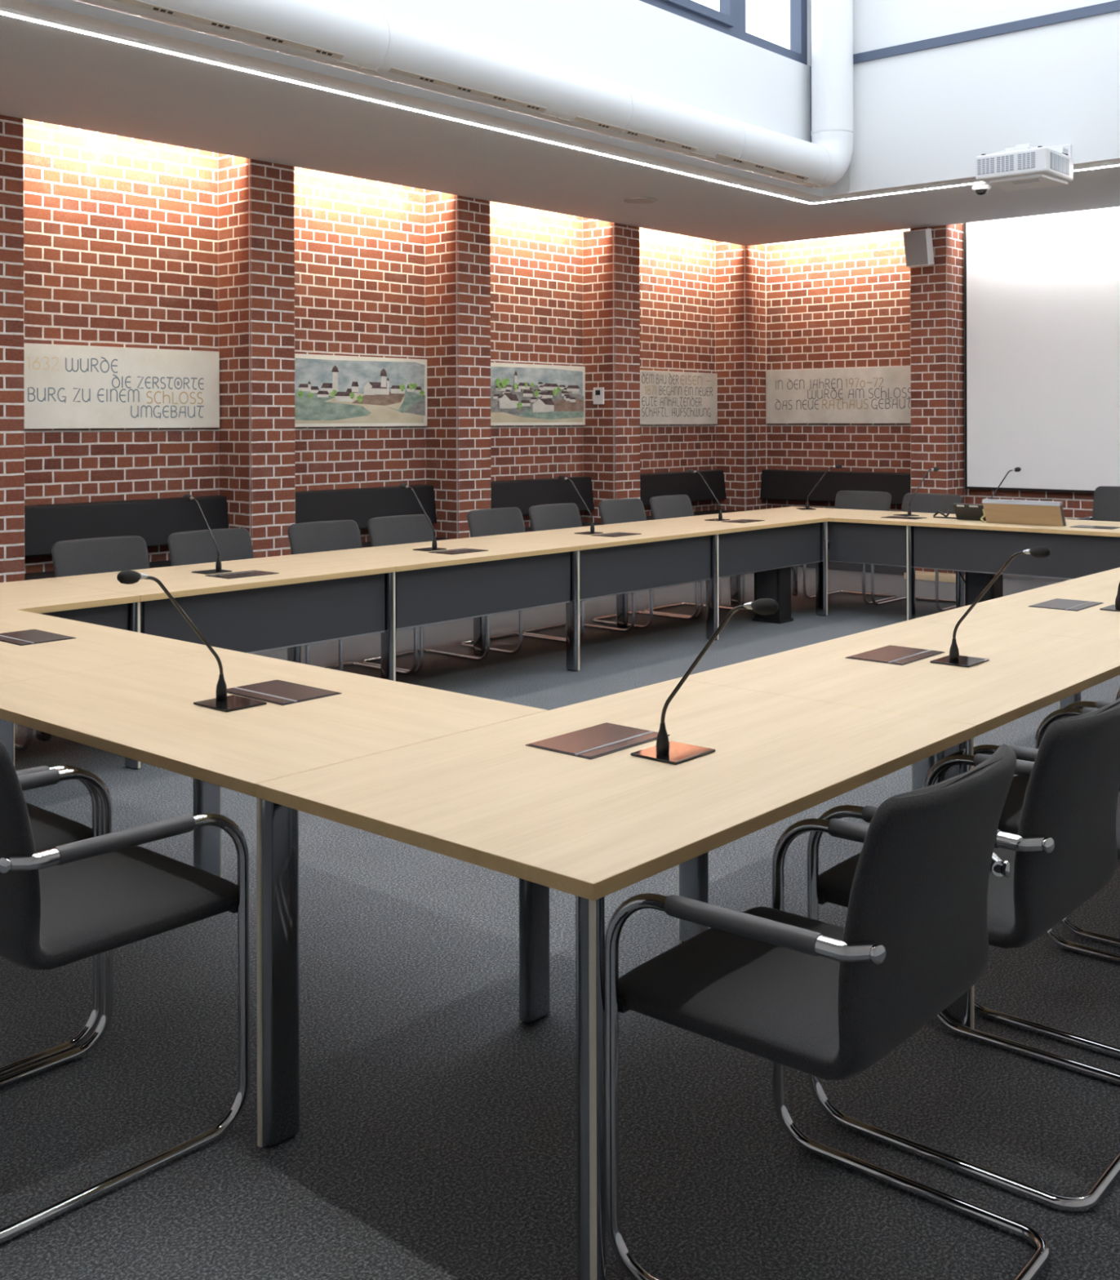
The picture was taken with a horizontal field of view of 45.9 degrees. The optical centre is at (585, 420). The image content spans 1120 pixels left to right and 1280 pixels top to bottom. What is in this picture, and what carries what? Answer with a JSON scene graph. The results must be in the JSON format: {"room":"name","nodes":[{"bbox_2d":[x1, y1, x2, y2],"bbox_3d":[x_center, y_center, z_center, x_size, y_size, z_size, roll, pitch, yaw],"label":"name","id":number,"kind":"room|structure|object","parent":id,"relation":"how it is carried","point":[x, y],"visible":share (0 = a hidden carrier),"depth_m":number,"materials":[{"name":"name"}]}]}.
{"room":"conference room","nodes":[
{"label":"conference room","id":0,"kind":"room"},
{"bbox_2d":[0,115,715,582],"bbox_3d":[-2.393,-0.494,9.343,0.490,3.950,12.680,0,0,41],"label":"wall","id":1,"kind":"structure","parent":0,"point":[107,240],"depth_m":9.88,"materials":[{"name":"brick"}]},
{"bbox_2d":[23,342,219,429],"bbox_3d":[-3.097,-0.217,8.714,0.035,0.536,1.575,0,0,41],"label":"plaque","id":2,"kind":"object","parent":1,"relation":"attached to","point":[66,386],"visible":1,"depth_m":8.72,"materials":[{"name":"stone"}]},
{"bbox_2d":[294,353,427,426],"bbox_3d":[-1.812,-0.226,10.208,0.040,0.546,1.577,0,0,41],"label":"painted panel","id":3,"kind":"object","parent":1,"relation":"attached to","point":[331,390],"visible":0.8,"depth_m":10.25,"materials":[{"name":"paint"}]},
{"bbox_2d":[490,362,585,426],"bbox_3d":[-0.524,-0.230,11.704,0.047,0.546,1.595,0,0,41],"label":"painted panel","id":4,"kind":"object","parent":1,"relation":"attached to","point":[522,394],"visible":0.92,"depth_m":11.80,"materials":[{"name":"paint"}]},
{"bbox_2d":[593,386,604,404],"bbox_3d":[0.125,-0.229,12.193,0.120,0.155,0.024,0,0,41],"label":"controller","id":5,"kind":"object","parent":1,"relation":"attached to","point":[598,393],"visible":1,"depth_m":12.18,"materials":[{"name":"white plastic"}]},
{"bbox_2d":[640,369,717,424],"bbox_3d":[0.816,-0.229,13.275,0.035,0.536,1.745,0,0,41],"label":"plaque","id":6,"kind":"object","parent":1,"relation":"attached to","point":[666,397],"visible":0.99,"depth_m":13.40,"materials":[{"name":"grey stone"}]},
{"bbox_2d":[0,0,830,200],"bbox_3d":[-0.593,-2.915,7.925,0.200,2.220,7.880,0,0,41],"label":"wall","id":7,"kind":"structure","parent":0,"point":[638,45],"depth_m":8.56,"materials":[{"name":"white paint"}]},
{"bbox_2d":[72,0,853,188],"bbox_3d":[-0.351,-2.903,7.715,0.332,2.226,7.376,0,0,41],"label":"air duct","id":8,"kind":"object","parent":7,"relation":"attached to","point":[339,33],"visible":1,"depth_m":7.62,"materials":[{"name":"white metal"}]},
{"bbox_2d":[112,0,344,59],"bbox_3d":[-1.623,-1.812,6.104,0.031,0.022,1.270,0,0,41],"label":"diffuser","id":9,"kind":"object","parent":8,"relation":"attached to","point":[163,8],"depth_m":6.10,"materials":[{"name":"beige metal"}]},
{"bbox_2d":[387,67,546,111],"bbox_3d":[-0.621,-1.815,7.273,0.031,0.022,1.190,0,0,41],"label":"diffuser","id":10,"kind":"object","parent":8,"relation":"attached to","point":[419,75],"depth_m":7.24,"materials":[{"name":"beige metal"}]},
{"bbox_2d":[573,116,697,151],"bbox_3d":[0.343,-1.818,8.396,0.031,0.022,1.230,0,0,41],"label":"diffuser","id":11,"kind":"object","parent":8,"relation":"attached to","point":[619,127],"depth_m":8.38,"materials":[{"name":"beige metal"}]},
{"bbox_2d":[715,153,808,180],"bbox_3d":[1.287,-1.821,9.497,0.031,0.022,1.190,0,0,41],"label":"diffuser","id":12,"kind":"object","parent":8,"relation":"attached to","point":[744,160],"depth_m":9.48,"materials":[{"name":"beige metal"}]},
{"bbox_2d":[639,0,807,65],"bbox_3d":[-0.624,-3.365,7.832,0.135,1.080,7.300,0,0,41],"label":"window","id":13,"kind":"structure","parent":7,"relation":"in","point":[731,20],"depth_m":9.83,"materials":[{"name":"blue"}]},
{"bbox_2d":[0,566,1119,1279],"bbox_3d":[0.834,1.521,6.647,8.890,0.100,12.780,0,0,41],"label":"floor","id":14,"kind":"structure","parent":0,"point":[436,1139],"depth_m":2.92,"materials":[{"name":"carpet"}]},
{"bbox_2d":[14,727,32,751],"bbox_3d":[-2.850,1.038,5.840,0.615,0.888,0.578,0,0,41],"label":"chair","id":15,"kind":"object","parent":14,"relation":"on","point":[29,731],"visible":0.19,"depth_m":5.87,"materials":[{"name":"silver metal"}]},
{"bbox_2d":[0,764,102,1076],"bbox_3d":[-1.542,1.028,3.118,0.578,0.901,0.615,0,0,41],"label":"chair","id":16,"kind":"object","parent":14,"relation":"on","point":[50,830],"visible":0.4,"depth_m":3.13,"materials":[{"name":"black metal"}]},
{"bbox_2d":[0,579,142,769],"bbox_3d":[-2.679,1.111,5.356,0.898,0.740,1.445,0,0,41],"label":"conference table","id":17,"kind":"object","parent":14,"relation":"on","point":[113,609],"visible":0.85,"depth_m":5.57,"materials":[{"name":"brown wood"}]},
{"bbox_2d":[51,535,150,633],"bbox_3d":[-2.274,1.037,6.511,0.615,0.888,0.578,0,0,41],"label":"chair","id":18,"kind":"object","parent":14,"relation":"on","point":[115,553],"visible":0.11,"depth_m":6.66,"materials":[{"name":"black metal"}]},
{"bbox_2d":[0,609,223,765],"bbox_3d":[-1.986,1.109,4.392,1.411,0.740,0.886,0,0,41],"label":"conference table","id":19,"kind":"object","parent":14,"relation":"on","point":[95,646],"visible":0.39,"depth_m":4.29,"materials":[{"name":"brown wood"}]},
{"bbox_2d":[0,629,75,645],"bbox_3d":[-1.898,0.737,4.502,0.286,0.004,0.194,0,0,41],"label":"port","id":20,"kind":"object","parent":19,"relation":"on","point":[24,637],"visible":1,"depth_m":4.48,"materials":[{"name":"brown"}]},
{"bbox_2d":[0,635,31,644],"bbox_3d":[-1.946,0.736,4.445,0.276,0.002,0.035,0,0,41],"label":"socket","id":21,"kind":"object","parent":20,"relation":"attached to","point":[9,639],"depth_m":4.42,"materials":[{"name":"grey metal"}]},
{"bbox_2d":[0,740,250,1244],"bbox_3d":[-1.096,1.026,2.735,0.578,0.901,0.615,0,0,41],"label":"chair","id":22,"kind":"object","parent":14,"relation":"on","point":[64,904],"visible":1,"depth_m":2.66,"materials":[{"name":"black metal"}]},
{"bbox_2d":[24,495,228,580],"bbox_3d":[-2.919,1.005,8.566,0.485,0.955,1.589,0,0,41],"label":"bench","id":23,"kind":"object","parent":14,"relation":"on","point":[153,520],"visible":0.18,"depth_m":8.63,"materials":[{"name":"black leather"}]},
{"bbox_2d":[37,555,395,680],"bbox_3d":[-1.752,1.109,6.436,0.898,0.740,1.445,0,0,41],"label":"conference table","id":24,"kind":"object","parent":14,"relation":"on","point":[310,600],"visible":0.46,"depth_m":6.25,"materials":[{"name":"brown wood"}]},
{"bbox_2d":[183,494,231,574],"bbox_3d":[-1.907,0.555,6.515,0.355,0.369,0.148,0,0,41],"label":"gooseneck microphone","id":25,"kind":"object","parent":24,"relation":"on","point":[186,497],"visible":1,"depth_m":6.47,"materials":[{"name":"black metal"}]},
{"bbox_2d":[204,569,279,578],"bbox_3d":[-1.643,0.736,6.332,0.194,0.004,0.286,0,0,41],"label":"port","id":26,"kind":"object","parent":24,"relation":"on","point":[248,573],"visible":1,"depth_m":6.32,"materials":[{"name":"grey"}]},
{"bbox_2d":[207,569,256,576],"bbox_3d":[-1.699,0.735,6.380,0.035,0.002,0.276,0,0,41],"label":"socket","id":27,"kind":"object","parent":26,"relation":"attached to","point":[230,573],"depth_m":6.35,"materials":[{"name":"grey metal"}]},
{"bbox_2d":[167,528,310,665],"bbox_3d":[-1.858,1.035,6.996,0.615,0.888,0.578,0,0,41],"label":"chair","id":28,"kind":"object","parent":14,"relation":"on","point":[192,547],"visible":0.19,"depth_m":7.13,"materials":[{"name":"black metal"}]},
{"bbox_2d":[0,648,550,1147],"bbox_3d":[-0.902,1.106,3.463,1.486,0.740,0.886,0,0,41],"label":"conference table","id":29,"kind":"object","parent":14,"relation":"on","point":[145,712],"visible":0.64,"depth_m":3.21,"materials":[{"name":"brown wood"}]},
{"bbox_2d":[116,569,266,712],"bbox_3d":[-0.997,0.552,3.339,0.148,0.369,0.355,0,0,41],"label":"gooseneck microphone","id":30,"kind":"object","parent":29,"relation":"on","point":[223,703],"visible":1,"depth_m":3.40,"materials":[{"name":"black metal"}]},
{"bbox_2d":[215,673,226,701],"bbox_3d":[-0.950,0.696,3.452,0.029,0.070,0.029,0,0,41],"label":"microphone base","id":31,"kind":"object","parent":30,"relation":"attached to","point":[221,688],"depth_m":3.44,"materials":[{"name":"black plastic"}]},
{"bbox_2d":[226,679,342,705],"bbox_3d":[-0.826,0.734,3.578,0.286,0.004,0.194,0,0,41],"label":"port","id":32,"kind":"object","parent":29,"relation":"on","point":[280,692],"visible":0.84,"depth_m":3.56,"materials":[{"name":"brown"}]},
{"bbox_2d":[226,688,293,703],"bbox_3d":[-0.875,0.733,3.521,0.276,0.002,0.035,0,0,41],"label":"socket","id":33,"kind":"object","parent":32,"relation":"attached to","point":[245,692],"depth_m":3.52,"materials":[{"name":"grey metal"}]},
{"bbox_2d":[287,520,417,675],"bbox_3d":[-1.358,1.034,7.579,0.615,0.888,0.578,0,0,41],"label":"chair","id":34,"kind":"object","parent":14,"relation":"on","point":[335,535],"visible":0.18,"depth_m":7.71,"materials":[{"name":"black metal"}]},
{"bbox_2d":[295,484,452,547],"bbox_3d":[-1.638,1.001,10.061,0.485,0.955,1.586,0,0,41],"label":"bench","id":35,"kind":"object","parent":14,"relation":"on","point":[360,505],"visible":0.21,"depth_m":10.18,"materials":[{"name":"black leather"}]},
{"bbox_2d":[360,514,489,674],"bbox_3d":[-0.975,1.033,8.025,0.615,0.888,0.578,0,0,41],"label":"chair","id":36,"kind":"object","parent":14,"relation":"on","point":[412,528],"visible":0.38,"depth_m":8.14,"materials":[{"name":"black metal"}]},
{"bbox_2d":[290,537,579,671],"bbox_3d":[-0.825,1.106,7.517,0.898,0.740,1.445,0,0,41],"label":"conference table","id":37,"kind":"object","parent":14,"relation":"on","point":[513,575],"visible":0.89,"depth_m":7.31,"materials":[{"name":"brown wood"}]},
{"bbox_2d":[399,483,446,551],"bbox_3d":[-0.974,0.552,7.602,0.355,0.369,0.148,0,0,41],"label":"gooseneck microphone","id":38,"kind":"object","parent":37,"relation":"on","point":[402,486],"visible":1,"depth_m":7.56,"materials":[{"name":"black metal"}]},
{"bbox_2d":[428,548,488,555],"bbox_3d":[-0.710,0.733,7.420,0.194,0.004,0.286,0,0,41],"label":"port","id":39,"kind":"object","parent":37,"relation":"on","point":[458,551],"visible":1,"depth_m":7.39,"materials":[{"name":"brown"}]},
{"bbox_2d":[431,548,464,552],"bbox_3d":[-0.766,0.733,7.468,0.035,0.002,0.276,0,0,41],"label":"socket","id":40,"kind":"object","parent":39,"relation":"attached to","point":[457,548],"depth_m":7.44,"materials":[{"name":"grey metal"}]},
{"bbox_2d":[459,507,565,654],"bbox_3d":[-0.431,1.031,8.659,0.615,0.888,0.578,0,0,41],"label":"chair","id":41,"kind":"object","parent":14,"relation":"on","point":[499,521],"visible":0.31,"depth_m":8.79,"materials":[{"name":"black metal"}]},
{"bbox_2d":[490,476,601,532],"bbox_3d":[-0.353,0.997,11.559,0.485,0.955,1.601,0,0,41],"label":"bench","id":42,"kind":"object","parent":14,"relation":"on","point":[522,495],"visible":0.3,"depth_m":11.72,"materials":[{"name":"black leather"}]},
{"bbox_2d":[522,502,635,639],"bbox_3d":[-0.048,1.030,9.107,0.615,0.888,0.578,0,0,41],"label":"chair","id":43,"kind":"object","parent":14,"relation":"on","point":[553,516],"visible":0.24,"depth_m":9.23,"materials":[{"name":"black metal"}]},
{"bbox_2d":[475,523,719,639],"bbox_3d":[0.102,1.103,8.598,0.898,0.740,1.445,0,0,41],"label":"conference table","id":44,"kind":"object","parent":14,"relation":"on","point":[660,557],"visible":0.9,"depth_m":8.43,"materials":[{"name":"brown wood"}]},
{"bbox_2d":[558,475,603,534],"bbox_3d":[-0.065,0.549,8.663,0.355,0.369,0.148,0,0,41],"label":"gooseneck microphone","id":45,"kind":"object","parent":44,"relation":"on","point":[592,531],"visible":1,"depth_m":8.62,"materials":[{"name":"black metal"}]},
{"bbox_2d":[591,532,640,537],"bbox_3d":[0.200,0.731,8.480,0.194,0.004,0.286,0,0,41],"label":"port","id":46,"kind":"object","parent":44,"relation":"on","point":[615,534],"visible":1,"depth_m":8.47,"materials":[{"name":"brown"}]},
{"bbox_2d":[591,532,620,535],"bbox_3d":[0.143,0.730,8.528,0.035,0.002,0.276,0,0,41],"label":"socket","id":47,"kind":"object","parent":46,"relation":"attached to","point":[614,532],"depth_m":8.48,"materials":[{"name":"grey metal"}]},
{"bbox_2d":[255,678,976,1279],"bbox_3d":[0.144,1.103,2.934,0.898,0.740,1.445,0,0,41],"label":"conference table","id":48,"kind":"object","parent":14,"relation":"on","point":[591,830],"visible":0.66,"depth_m":2.65,"materials":[{"name":"brown wood"}]},
{"bbox_2d":[525,722,670,759],"bbox_3d":[0.031,0.731,3.029,0.194,0.004,0.286,0,0,41],"label":"port","id":49,"kind":"object","parent":48,"relation":"on","point":[590,743],"visible":0.94,"depth_m":3.01,"materials":[{"name":"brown metal"}]},
{"bbox_2d":[577,732,657,757],"bbox_3d":[0.088,0.730,2.981,0.035,0.002,0.276,0,0,41],"label":"socket","id":50,"kind":"object","parent":49,"relation":"attached to","point":[636,740],"depth_m":2.97,"materials":[{"name":"grey metal"}]},
{"bbox_2d":[630,598,778,764],"bbox_3d":[0.281,0.548,2.832,0.355,0.369,0.148,0,0,41],"label":"gooseneck microphone","id":51,"kind":"object","parent":48,"relation":"on","point":[666,751],"visible":1,"depth_m":2.86,"materials":[{"name":"black metal"}]},
{"bbox_2d":[656,722,669,755],"bbox_3d":[0.169,0.693,2.878,0.029,0.070,0.029,0,0,41],"label":"microphone base","id":52,"kind":"object","parent":51,"relation":"attached to","point":[662,740],"depth_m":2.87,"materials":[{"name":"black plastic"}]},
{"bbox_2d":[591,497,698,628],"bbox_3d":[0.438,1.028,9.673,0.615,0.888,0.578,0,0,41],"label":"chair","id":53,"kind":"object","parent":14,"relation":"on","point":[619,510],"visible":0.31,"depth_m":9.78,"materials":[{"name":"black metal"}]},
{"bbox_2d":[640,469,741,520],"bbox_3d":[0.990,0.993,13.124,0.485,0.955,1.769,0,0,41],"label":"bench","id":54,"kind":"object","parent":14,"relation":"on","point":[682,482],"visible":0.24,"depth_m":13.37,"materials":[{"name":"black leather"}]},
{"bbox_2d":[643,494,744,618],"bbox_3d":[0.833,1.027,10.133,0.615,0.888,0.578,0,0,41],"label":"chair","id":55,"kind":"object","parent":14,"relation":"on","point":[663,507],"visible":0.2,"depth_m":10.25,"materials":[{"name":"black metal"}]},
{"bbox_2d":[617,512,827,616],"bbox_3d":[1.029,1.100,9.679,0.898,0.740,1.445,0,0,41],"label":"conference table","id":56,"kind":"object","parent":14,"relation":"on","point":[777,541],"visible":0.91,"depth_m":9.55,"materials":[{"name":"brown wood"}]},
{"bbox_2d":[687,469,729,521],"bbox_3d":[0.883,0.546,9.767,0.355,0.369,0.148,0,0,41],"label":"gooseneck microphone","id":57,"kind":"object","parent":56,"relation":"on","point":[690,471],"visible":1,"depth_m":9.73,"materials":[{"name":"black metal"}]},
{"bbox_2d":[723,519,764,523],"bbox_3d":[1.147,0.728,9.584,0.194,0.004,0.286,0,0,41],"label":"port","id":58,"kind":"object","parent":56,"relation":"on","point":[740,521],"visible":1,"depth_m":9.54,"materials":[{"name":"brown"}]},
{"bbox_2d":[751,566,793,623],"bbox_3d":[1.376,1.114,9.699,0.240,0.711,0.180,0,0,41],"label":"column","id":59,"kind":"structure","parent":14,"relation":"on","point":[775,584],"depth_m":9.63,"materials":[{"name":"black plastic"}]},
{"bbox_2d":[604,743,1050,1279],"bbox_3d":[0.427,1.022,2.324,0.615,0.901,0.578,0,0,40],"label":"chair","id":60,"kind":"object","parent":14,"relation":"on","point":[825,1001],"visible":1,"depth_m":2.19,"materials":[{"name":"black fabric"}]},
{"bbox_2d":[760,469,911,575],"bbox_3d":[2.465,0.989,13.207,1.834,0.955,0.485,0,0,41],"label":"bench","id":61,"kind":"object","parent":14,"relation":"on","point":[775,484],"visible":0.23,"depth_m":13.32,"materials":[{"name":"black leather"}]},
{"bbox_2d":[732,506,955,595],"bbox_3d":[2.034,1.097,10.359,1.538,0.740,0.938,0,0,41],"label":"conference table","id":62,"kind":"object","parent":14,"relation":"on","point":[860,536],"visible":0.8,"depth_m":9.83,"materials":[{"name":"brown wood"}]},
{"bbox_2d":[796,464,842,510],"bbox_3d":[1.930,0.543,10.870,0.355,0.369,0.148,0,0,-7],"label":"gooseneck microphone","id":63,"kind":"object","parent":62,"relation":"on","point":[837,466],"visible":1,"depth_m":10.82,"materials":[{"name":"black metal"}]},
{"bbox_2d":[881,515,927,519],"bbox_3d":[2.382,0.724,9.875,0.286,0.004,0.194,0,0,41],"label":"port","id":64,"kind":"object","parent":62,"relation":"on","point":[889,517],"visible":1,"depth_m":9.84,"materials":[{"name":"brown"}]},
{"bbox_2d":[893,466,939,516],"bbox_3d":[2.558,0.541,10.161,0.355,0.369,0.148,0,0,-27],"label":"gooseneck microphone","id":65,"kind":"object","parent":62,"relation":"on","point":[935,468],"visible":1,"depth_m":10.10,"materials":[{"name":"black metal"}]},
{"bbox_2d":[802,490,897,604],"bbox_3d":[2.177,1.028,10.848,0.578,0.878,0.615,0,0,41],"label":"chair","id":66,"kind":"object","parent":14,"relation":"on","point":[846,500],"visible":0.3,"depth_m":10.98,"materials":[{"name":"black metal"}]},
{"bbox_2d":[677,620,1119,791],"bbox_3d":[1.071,1.100,4.014,0.898,0.740,1.445,0,0,41],"label":"conference table","id":67,"kind":"object","parent":14,"relation":"on","point":[1024,673],"visible":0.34,"depth_m":3.83,"materials":[{"name":"brown wood"}]},
{"bbox_2d":[844,644,944,665],"bbox_3d":[0.967,0.728,4.113,0.194,0.004,0.286,0,0,41],"label":"port","id":68,"kind":"object","parent":67,"relation":"on","point":[893,655],"visible":1,"depth_m":4.09,"materials":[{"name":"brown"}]},
{"bbox_2d":[891,650,942,664],"bbox_3d":[1.023,0.727,4.065,0.035,0.002,0.276,0,0,41],"label":"socket","id":69,"kind":"object","parent":68,"relation":"attached to","point":[922,655],"depth_m":4.06,"materials":[{"name":"grey metal"}]},
{"bbox_2d":[929,546,1050,667],"bbox_3d":[1.221,0.545,3.925,0.355,0.369,0.148,0,0,41],"label":"gooseneck microphone","id":70,"kind":"object","parent":67,"relation":"on","point":[953,659],"visible":1,"depth_m":3.94,"materials":[{"name":"black metal"}]},
{"bbox_2d":[949,639,959,662],"bbox_3d":[1.109,0.690,3.971,0.029,0.070,0.029,0,0,41],"label":"microphone base","id":71,"kind":"object","parent":70,"relation":"attached to","point":[953,651],"depth_m":3.96,"materials":[{"name":"black plastic"}]},
{"bbox_2d":[871,493,964,612],"bbox_3d":[2.648,1.026,10.445,0.578,0.878,0.615,0,0,41],"label":"chair","id":72,"kind":"object","parent":14,"relation":"on","point":[933,503],"visible":0.23,"depth_m":10.59,"materials":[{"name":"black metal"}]},
{"bbox_2d":[904,570,964,582],"bbox_3d":[3.230,1.436,12.167,0.520,0.055,0.240,0,0,41],"label":"wooden step","id":73,"kind":"structure","parent":14,"relation":"on","point":[919,575],"depth_m":12.08,"materials":[{"name":"brown wood"}]},
{"bbox_2d":[806,697,1119,1213],"bbox_3d":[0.863,1.020,2.833,0.615,0.901,0.578,0,0,40],"label":"chair","id":74,"kind":"object","parent":14,"relation":"on","point":[1063,851],"visible":0.76,"depth_m":2.61,"materials":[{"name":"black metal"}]},
{"bbox_2d":[964,571,1002,605],"bbox_3d":[2.912,1.109,9.646,0.240,0.711,0.180,0,0,41],"label":"column","id":75,"kind":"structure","parent":14,"relation":"on","point":[975,583],"depth_m":9.59,"materials":[{"name":"black plastic"}]},
{"bbox_2d":[906,515,1119,620],"bbox_3d":[3.195,1.094,9.364,1.561,0.740,0.938,0,0,41],"label":"conference table","id":76,"kind":"object","parent":14,"relation":"on","point":[937,544],"visible":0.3,"depth_m":9.10,"materials":[{"name":"brown wood"}]},
{"bbox_2d":[952,502,986,520],"bbox_3d":[2.860,0.662,9.662,0.233,0.126,0.282,0,0,41],"label":"desk telephone","id":77,"kind":"object","parent":76,"relation":"on","point":[974,512],"visible":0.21,"depth_m":9.59,"materials":[{"name":"black plastic"}]},
{"bbox_2d":[982,498,1066,526],"bbox_3d":[3.058,0.638,9.209,0.554,0.171,0.136,0,0,41],"label":"lectern","id":78,"kind":"object","parent":76,"relation":"on","point":[1041,513],"visible":1,"depth_m":9.17,"materials":[{"name":"brown wood"}]},
{"bbox_2d":[1069,524,1119,529],"bbox_3d":[3.460,0.721,8.951,0.286,0.004,0.194,0,0,41],"label":"port","id":79,"kind":"object","parent":76,"relation":"on","point":[1079,526],"visible":1,"depth_m":8.94,"materials":[{"name":"grey"}]},
{"bbox_2d":[909,582,1119,717],"bbox_3d":[1.998,1.097,5.095,0.898,0.740,1.445,0,0,41],"label":"conference table","id":80,"kind":"object","parent":14,"relation":"on","point":[1012,612],"visible":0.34,"depth_m":4.97,"materials":[{"name":"brown wood"}]},
{"bbox_2d":[1028,598,1103,611],"bbox_3d":[1.900,0.726,5.217,0.194,0.004,0.286,0,0,41],"label":"port","id":81,"kind":"object","parent":80,"relation":"on","point":[1057,603],"visible":1,"depth_m":5.20,"materials":[{"name":"grey metal"}]},
{"bbox_2d":[1067,601,1102,610],"bbox_3d":[1.956,0.724,5.168,0.035,0.002,0.276,0,0,41],"label":"socket","id":82,"kind":"object","parent":81,"relation":"attached to","point":[1085,605],"depth_m":5.16,"materials":[{"name":"grey metal"}]},
{"bbox_2d":[1099,582,1119,611],"bbox_3d":[2.159,0.542,5.018,0.355,0.369,0.148,0,0,41],"label":"gooseneck microphone","id":83,"kind":"object","parent":80,"relation":"on","point":[1116,607],"visible":1,"depth_m":5.06,"materials":[{"name":"black"}]},
{"bbox_2d":[973,706,1119,1059],"bbox_3d":[1.306,1.019,3.336,0.615,0.901,0.578,0,0,41],"label":"chair","id":84,"kind":"object","parent":14,"relation":"on","point":[1010,820],"visible":0.31,"depth_m":3.25,"materials":[{"name":"silver metal"}]},
{"bbox_2d":[1058,688,1119,947],"bbox_3d":[1.732,1.018,3.833,0.615,0.901,0.578,0,0,41],"label":"chair","id":85,"kind":"object","parent":14,"relation":"on","point":[1065,922],"visible":0.12,"depth_m":3.73,"materials":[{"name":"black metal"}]},
{"bbox_2d":[1058,567,1119,587],"bbox_3d":[2.926,1.095,6.176,0.898,0.740,1.445,0,0,41],"label":"conference table","id":86,"kind":"object","parent":14,"relation":"on","point":[1110,578],"visible":0.56,"depth_m":6.03,"materials":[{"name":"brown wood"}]},
{"bbox_2d":[1066,486,1119,580],"bbox_3d":[3.938,0.980,9.753,0.578,0.964,0.615,0,0,41],"label":"chair","id":87,"kind":"object","parent":14,"relation":"on","point":[1106,501],"visible":0.29,"depth_m":10.01,"materials":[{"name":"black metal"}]},
{"bbox_2d":[0,4,1119,245],"bbox_3d":[0.854,-1.889,6.305,8.400,0.160,12.300,0,0,41],"label":"ceiling","id":88,"kind":"structure","parent":0,"point":[49,74],"depth_m":8.72,"materials":[{"name":"white paint"}]},
{"bbox_2d":[0,9,1119,204],"bbox_3d":[0.880,-1.806,6.658,4.192,0.004,7.982,0,0,41],"label":"recessed light","id":89,"kind":"object","parent":88,"relation":"in","point":[2,12],"visible":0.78,"depth_m":7.56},
{"bbox_2d":[623,197,656,204],"bbox_3d":[0.451,-1.803,10.827,0.270,0.009,0.270,0,0,41],"label":"ceiling speaker","id":90,"kind":"object","parent":88,"relation":"attached to","point":[632,200],"visible":1,"depth_m":10.79,"materials":[{"name":"grey metal"}]},
{"bbox_2d":[972,183,991,195],"bbox_3d":[3.059,-1.778,10.197,0.144,0.075,0.144,0,0,41],"label":"ceiling camera","id":91,"kind":"object","parent":88,"relation":"attached to","point":[981,188],"visible":1,"depth_m":10.15,"materials":[{"name":"white plastic"}]},
{"bbox_2d":[715,222,1093,573],"bbox_3d":[4.837,-0.516,11.244,8.790,3.950,0.380,0,0,41],"label":"wall","id":92,"kind":"structure","parent":0,"point":[848,301],"depth_m":13.38,"materials":[{"name":"brick"}]},
{"bbox_2d":[765,365,911,423],"bbox_3d":[2.610,-0.252,13.381,1.815,0.561,0.035,0,0,41],"label":"plaque","id":93,"kind":"object","parent":92,"relation":"attached to","point":[881,394],"visible":0.97,"depth_m":13.39,"materials":[{"name":"grey stone"}]},
{"bbox_2d":[902,228,934,266],"bbox_3d":[3.130,-1.608,12.286,0.265,0.352,0.250,0,0,-43],"label":"wall speaker","id":94,"kind":"object","parent":92,"relation":"attached to","point":[918,246],"visible":1,"depth_m":12.20,"materials":[{"name":"white plastic"}]},
{"bbox_2d":[964,571,1066,582],"bbox_3d":[5.108,1.433,11.254,8.400,0.050,0.019,0,0,41],"label":"baseboard","id":95,"kind":"structure","parent":92,"relation":"attached to","point":[1052,580],"depth_m":12.10,"materials":[{"name":"grey wood"}]},
{"bbox_2d":[964,206,1119,493],"bbox_3d":[4.911,-0.750,11.354,3.500,2.782,0.104,0,0,41],"label":"projection screen","id":96,"kind":"object","parent":92,"relation":"attached to","point":[1042,293],"visible":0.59,"depth_m":11.98,"materials":[{"name":"white fabric"}]},
{"bbox_2d":[822,0,1119,199],"bbox_3d":[3.349,-2.927,9.540,3.680,2.220,0.155,0,0,41],"label":"wall","id":97,"kind":"structure","parent":0,"point":[922,118],"depth_m":9.85,"materials":[{"name":"white paint"}]},
{"bbox_2d":[853,0,1119,64],"bbox_3d":[3.340,-2.869,9.430,3.550,0.070,0.026,0,0,41],"label":"window frame","id":98,"kind":"structure","parent":97,"relation":"attached to","point":[1113,6],"depth_m":9.72,"materials":[{"name":"blue"}]},
{"bbox_2d":[975,143,1073,191],"bbox_3d":[3.098,-1.783,9.110,0.494,0.350,0.829,0,0,41],"label":"projector","id":99,"kind":"object","parent":97,"relation":"attached to","point":[1024,166],"visible":1,"depth_m":8.84,"materials":[{"name":"white plastic"}]},
{"bbox_2d":[977,151,1035,174],"bbox_3d":[2.810,-1.716,8.820,0.395,0.102,0.014,0,0,41],"label":"vent","id":100,"kind":"object","parent":99,"relation":"attached to","point":[1006,162],"depth_m":8.81,"materials":[{"name":"grey plastic"}]},
{"bbox_2d":[1050,151,1068,174],"bbox_3d":[3.163,-1.714,8.817,0.014,0.107,0.320,0,0,41],"label":"vent","id":101,"kind":"object","parent":99,"relation":"attached to","point":[1059,161],"depth_m":8.80,"materials":[{"name":"grey plastic"}]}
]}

